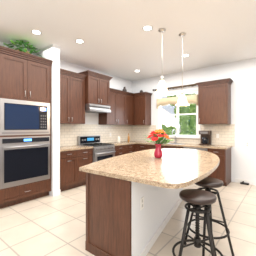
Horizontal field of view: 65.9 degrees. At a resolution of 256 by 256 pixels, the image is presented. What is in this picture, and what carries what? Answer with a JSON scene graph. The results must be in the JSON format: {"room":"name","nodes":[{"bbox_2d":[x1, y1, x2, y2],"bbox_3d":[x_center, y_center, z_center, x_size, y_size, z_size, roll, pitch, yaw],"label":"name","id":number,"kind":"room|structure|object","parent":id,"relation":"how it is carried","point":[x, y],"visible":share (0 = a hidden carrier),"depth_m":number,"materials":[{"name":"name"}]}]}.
{"room":"kitchen","nodes":[
{"label":"kitchen","id":0,"kind":"room"},
{"bbox_2d":[36,44,59,195],"bbox_3d":[-1.720,-0.155,4.223,0.675,3.050,0.160,0,0,39],"label":"wall","id":1,"kind":"structure","parent":0,"point":[51,52],"depth_m":4.00,"materials":[{"name":"paint"}]},
{"bbox_2d":[0,41,131,124],"bbox_3d":[-2.480,-0.155,3.909,0.120,3.050,8.440,0,0,39],"label":"wall","id":2,"kind":"structure","parent":0,"point":[118,83],"depth_m":5.64,"materials":[{"name":"paint"}]},
{"bbox_2d":[60,69,86,123],"bbox_3d":[-1.477,-0.710,4.732,0.410,1.220,0.905,0,0,39],"label":"upper cabinet","id":3,"kind":"object","parent":2,"relation":"attached to","point":[72,97],"visible":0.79,"depth_m":4.69,"materials":[{"name":"brown wood"}]},
{"bbox_2d":[79,70,112,112],"bbox_3d":[-0.907,-0.922,5.355,0.520,0.995,0.892,0,0,39],"label":"range hood","id":4,"kind":"object","parent":2,"relation":"attached to","point":[97,92],"visible":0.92,"depth_m":5.16,"materials":[{"name":"brown wood"}]},
{"bbox_2d":[60,124,131,145],"bbox_3d":[-0.906,0.185,5.770,0.009,0.570,3.270,0,0,39],"label":"backsplash","id":5,"kind":"structure","parent":2,"relation":"attached to","point":[70,134],"depth_m":5.66,"materials":[{"name":"tile"}]},
{"bbox_2d":[99,88,126,123],"bbox_3d":[-0.451,-0.595,6.063,0.346,0.990,0.904,0,0,39],"label":"upper cabinet","id":6,"kind":"object","parent":2,"relation":"attached to","point":[118,100],"depth_m":5.92,"materials":[{"name":"brown wood"}]},
{"bbox_2d":[127,92,130,123],"bbox_3d":[-0.094,-0.595,6.509,0.346,0.990,0.480,0,0,39],"label":"upper cabinet","id":7,"kind":"object","parent":2,"relation":"attached to","point":[127,108],"depth_m":6.39,"materials":[{"name":"brown wood"}]},
{"bbox_2d":[0,182,255,255],"bbox_3d":[0.064,1.400,1.871,6.640,0.060,8.440,0,0,39],"label":"floor","id":8,"kind":"structure","parent":0,"point":[48,225],"depth_m":2.75,"materials":[{"name":"tile"}]},
{"bbox_2d":[0,46,52,208],"bbox_3d":[-2.070,0.015,3.748,0.714,2.710,1.010,0,0,39],"label":"tall cabinet","id":9,"kind":"object","parent":8,"relation":"on","point":[25,127],"visible":1,"depth_m":3.55,"materials":[{"name":"brown wood"}]},
{"bbox_2d":[3,40,42,57],"bbox_3d":[-2.044,-1.520,3.832,0.650,0.360,0.902,0,0,39],"label":"plant","id":10,"kind":"object","parent":9,"relation":"on","point":[21,42],"visible":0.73,"depth_m":3.76,"materials":[{"name":"green plant"}]},
{"bbox_2d":[60,145,92,191],"bbox_3d":[-1.379,0.911,4.648,0.651,0.918,0.920,0,0,39],"label":"base cabinet","id":11,"kind":"object","parent":8,"relation":"on","point":[73,158],"visible":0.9,"depth_m":4.42,"materials":[{"name":"brown wood"}]},
{"bbox_2d":[78,135,115,162],"bbox_3d":[-0.814,0.790,5.280,0.707,1.160,0.760,0,0,39],"label":"range","id":12,"kind":"object","parent":8,"relation":"on","point":[102,151],"visible":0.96,"depth_m":5.19,"materials":[{"name":"silver metal"}]},
{"bbox_2d":[115,145,124,155],"bbox_3d":[-0.451,0.933,5.831,0.616,0.875,0.543,0,0,39],"label":"base cabinet","id":13,"kind":"object","parent":8,"relation":"on","point":[120,149],"depth_m":5.62,"materials":[{"name":"brown wood"}]},
{"bbox_2d":[109,141,136,144],"bbox_3d":[-0.115,0.472,6.232,0.642,0.040,1.593,0,0,39],"label":"countertop","id":14,"kind":"structure","parent":13,"relation":"on","point":[122,142],"depth_m":6.14,"materials":[{"name":"beige stone"}]},
{"bbox_2d":[125,145,136,153],"bbox_3d":[-0.164,0.933,6.166,0.646,0.875,0.580,0,0,39],"label":"base cabinet","id":15,"kind":"object","parent":8,"relation":"on","point":[128,148],"depth_m":6.00,"materials":[{"name":"brown wood"}]},
{"bbox_2d":[85,172,199,255],"bbox_3d":[0.298,0.931,3.018,1.092,0.879,2.222,0,0,39],"label":"kitchen island","id":16,"kind":"object","parent":8,"relation":"on","point":[133,200],"depth_m":2.06,"materials":[{"name":"wood"}]},
{"bbox_2d":[79,148,219,191],"bbox_3d":[0.615,0.470,3.070,1.634,0.040,2.740,0,0,39],"label":"island countertop","id":17,"kind":"structure","parent":16,"relation":"on","point":[177,169],"depth_m":2.25,"materials":[{"name":"beige stone"}]},
{"bbox_2d":[143,129,173,157],"bbox_3d":[0.464,0.229,2.948,0.460,0.442,0.465,0,0,39],"label":"vase","id":18,"kind":"object","parent":17,"relation":"on","point":[158,135],"visible":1,"depth_m":2.92,"materials":[{"name":"red ceramic"}]},
{"bbox_2d":[137,145,148,150],"bbox_3d":[0.626,0.933,6.243,0.590,0.875,0.648,0,0,39],"label":"base cabinet","id":19,"kind":"object","parent":8,"relation":"on","point":[139,147],"depth_m":6.03,"materials":[{"name":"brown wood"}]},
{"bbox_2d":[149,145,164,148],"bbox_3d":[1.021,0.933,5.945,0.641,0.875,0.618,0,0,39],"label":"base cabinet","id":20,"kind":"object","parent":8,"relation":"on","point":[150,146],"depth_m":5.78,"materials":[{"name":"brown wood"}]},
{"bbox_2d":[165,145,184,148],"bbox_3d":[1.414,0.933,5.631,0.607,0.875,0.618,0,0,39],"label":"base cabinet","id":21,"kind":"object","parent":8,"relation":"on","point":[166,146],"depth_m":5.34,"materials":[{"name":"brown wood"}]},
{"bbox_2d":[172,189,222,255],"bbox_3d":[0.612,0.975,1.739,0.489,0.790,0.489,0,0,39],"label":"stool","id":22,"kind":"object","parent":8,"relation":"on","point":[197,198],"visible":1,"depth_m":1.70,"materials":[{"name":"brown metal"}]},
{"bbox_2d":[184,177,233,255],"bbox_3d":[0.889,0.975,2.197,0.546,0.790,0.546,0,0,39],"label":"stool","id":23,"kind":"object","parent":8,"relation":"on","point":[209,184],"visible":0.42,"depth_m":2.11,"materials":[{"name":"brown metal"}]},
{"bbox_2d":[209,149,230,185],"bbox_3d":[2.289,0.933,4.930,0.401,0.875,0.618,0,0,39],"label":"base cabinet","id":24,"kind":"object","parent":8,"relation":"on","point":[222,171],"depth_m":4.67,"materials":[{"name":"brown wood"}]},
{"bbox_2d":[137,141,231,148],"bbox_3d":[1.446,0.472,5.596,2.590,0.040,0.634,0,0,39],"label":"countertop","id":25,"kind":"structure","parent":24,"relation":"on","point":[138,142],"depth_m":5.10,"materials":[{"name":"beige stone"}]},
{"bbox_2d":[199,131,210,144],"bbox_3d":[2.063,0.261,5.278,0.260,0.380,0.223,0,0,39],"label":"coffee maker","id":26,"kind":"object","parent":25,"relation":"on","point":[205,137],"visible":1,"depth_m":5.22,"materials":[{"name":"brown plastic"}]},
{"bbox_2d":[0,0,255,80],"bbox_3d":[0.064,-1.720,1.871,6.640,0.080,8.440,0,0,39],"label":"ceiling","id":27,"kind":"structure","parent":0,"point":[116,38],"depth_m":3.44,"materials":[{"name":"paint"}]},
{"bbox_2d":[144,26,152,30],"bbox_3d":[0.330,-1.678,3.323,0.167,0.004,0.167,0,0,27],"label":"recessed light","id":28,"kind":"object","parent":27,"relation":"in","point":[147,28],"depth_m":3.33,"materials":[{"name":"white"}]},
{"bbox_2d":[155,28,169,93],"bbox_3d":[0.587,-1.139,3.387,0.256,1.077,0.256,0,0,39],"label":"pendant light","id":29,"kind":"object","parent":27,"relation":"hanging from","point":[162,87],"visible":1,"depth_m":3.36,"materials":[{"name":"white glass"}]},
{"bbox_2d":[175,33,189,105],"bbox_3d":[0.975,-1.044,3.537,0.256,1.267,0.256,0,0,39],"label":"pendant light","id":30,"kind":"object","parent":27,"relation":"hanging from","point":[182,99],"visible":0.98,"depth_m":3.52,"materials":[{"name":"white glass"}]},
{"bbox_2d":[132,58,255,181],"bbox_3d":[2.665,-0.155,5.117,6.400,3.050,0.120,0,0,39],"label":"wall","id":31,"kind":"structure","parent":0,"point":[241,74],"depth_m":4.97,"materials":[{"name":"paint"}]},
{"bbox_2d":[131,92,150,123],"bbox_3d":[0.453,-0.595,6.556,0.490,0.990,0.393,0,0,39],"label":"upper cabinet","id":32,"kind":"object","parent":31,"relation":"attached to","point":[140,103],"depth_m":6.44,"materials":[{"name":"brown wood"}]},
{"bbox_2d":[153,84,196,90],"bbox_3d":[1.397,-1.218,5.982,1.490,0.084,0.112,0,0,39],"label":"curtain rod","id":33,"kind":"object","parent":31,"relation":"attached to","point":[175,87],"visible":0.71,"depth_m":5.84,"materials":[{"name":"brown metal"}]},
{"bbox_2d":[156,87,200,138],"bbox_3d":[1.498,-0.430,6.013,1.470,1.450,0.179,0,0,39],"label":"window","id":34,"kind":"structure","parent":31,"relation":"in","point":[177,114],"depth_m":6.01,"materials":[{"name":"white"}]},
{"bbox_2d":[157,94,197,107],"bbox_3d":[1.441,-0.785,5.941,1.320,0.310,0.065,0,0,39],"label":"window valance","id":35,"kind":"object","parent":34,"relation":"attached to","point":[191,99],"visible":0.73,"depth_m":5.96,"materials":[{"name":"beige fabric"}]},
{"bbox_2d":[132,124,234,146],"bbox_3d":[1.415,0.185,6.036,3.300,0.570,0.009,0,0,39],"label":"backsplash","id":36,"kind":"structure","parent":31,"relation":"attached to","point":[226,132],"depth_m":5.42,"materials":[{"name":"tile"}]},
{"bbox_2d":[196,78,232,123],"bbox_3d":[2.229,-0.645,5.122,0.843,1.090,0.410,0,0,39],"label":"upper cabinet","id":37,"kind":"object","parent":31,"relation":"attached to","point":[214,101],"visible":1,"depth_m":4.99,"materials":[{"name":"brown wood"}]},
{"bbox_2d":[235,178,255,184],"bbox_3d":[3.902,1.320,4.039,3.060,0.100,0.014,0,0,39],"label":"baseboard","id":38,"kind":"structure","parent":31,"relation":"attached to","point":[237,180],"depth_m":4.83,"materials":[{"name":"white"}]},
{"label":"outside","id":39,"kind":"structure","parent":0,"visible":0},
{"bbox_2d":[161,93,195,134],"bbox_3d":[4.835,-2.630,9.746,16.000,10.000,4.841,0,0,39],"label":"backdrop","id":40,"kind":"structure","parent":39,"point":[190,107],"depth_m":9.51,"materials":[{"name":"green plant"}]}
]}

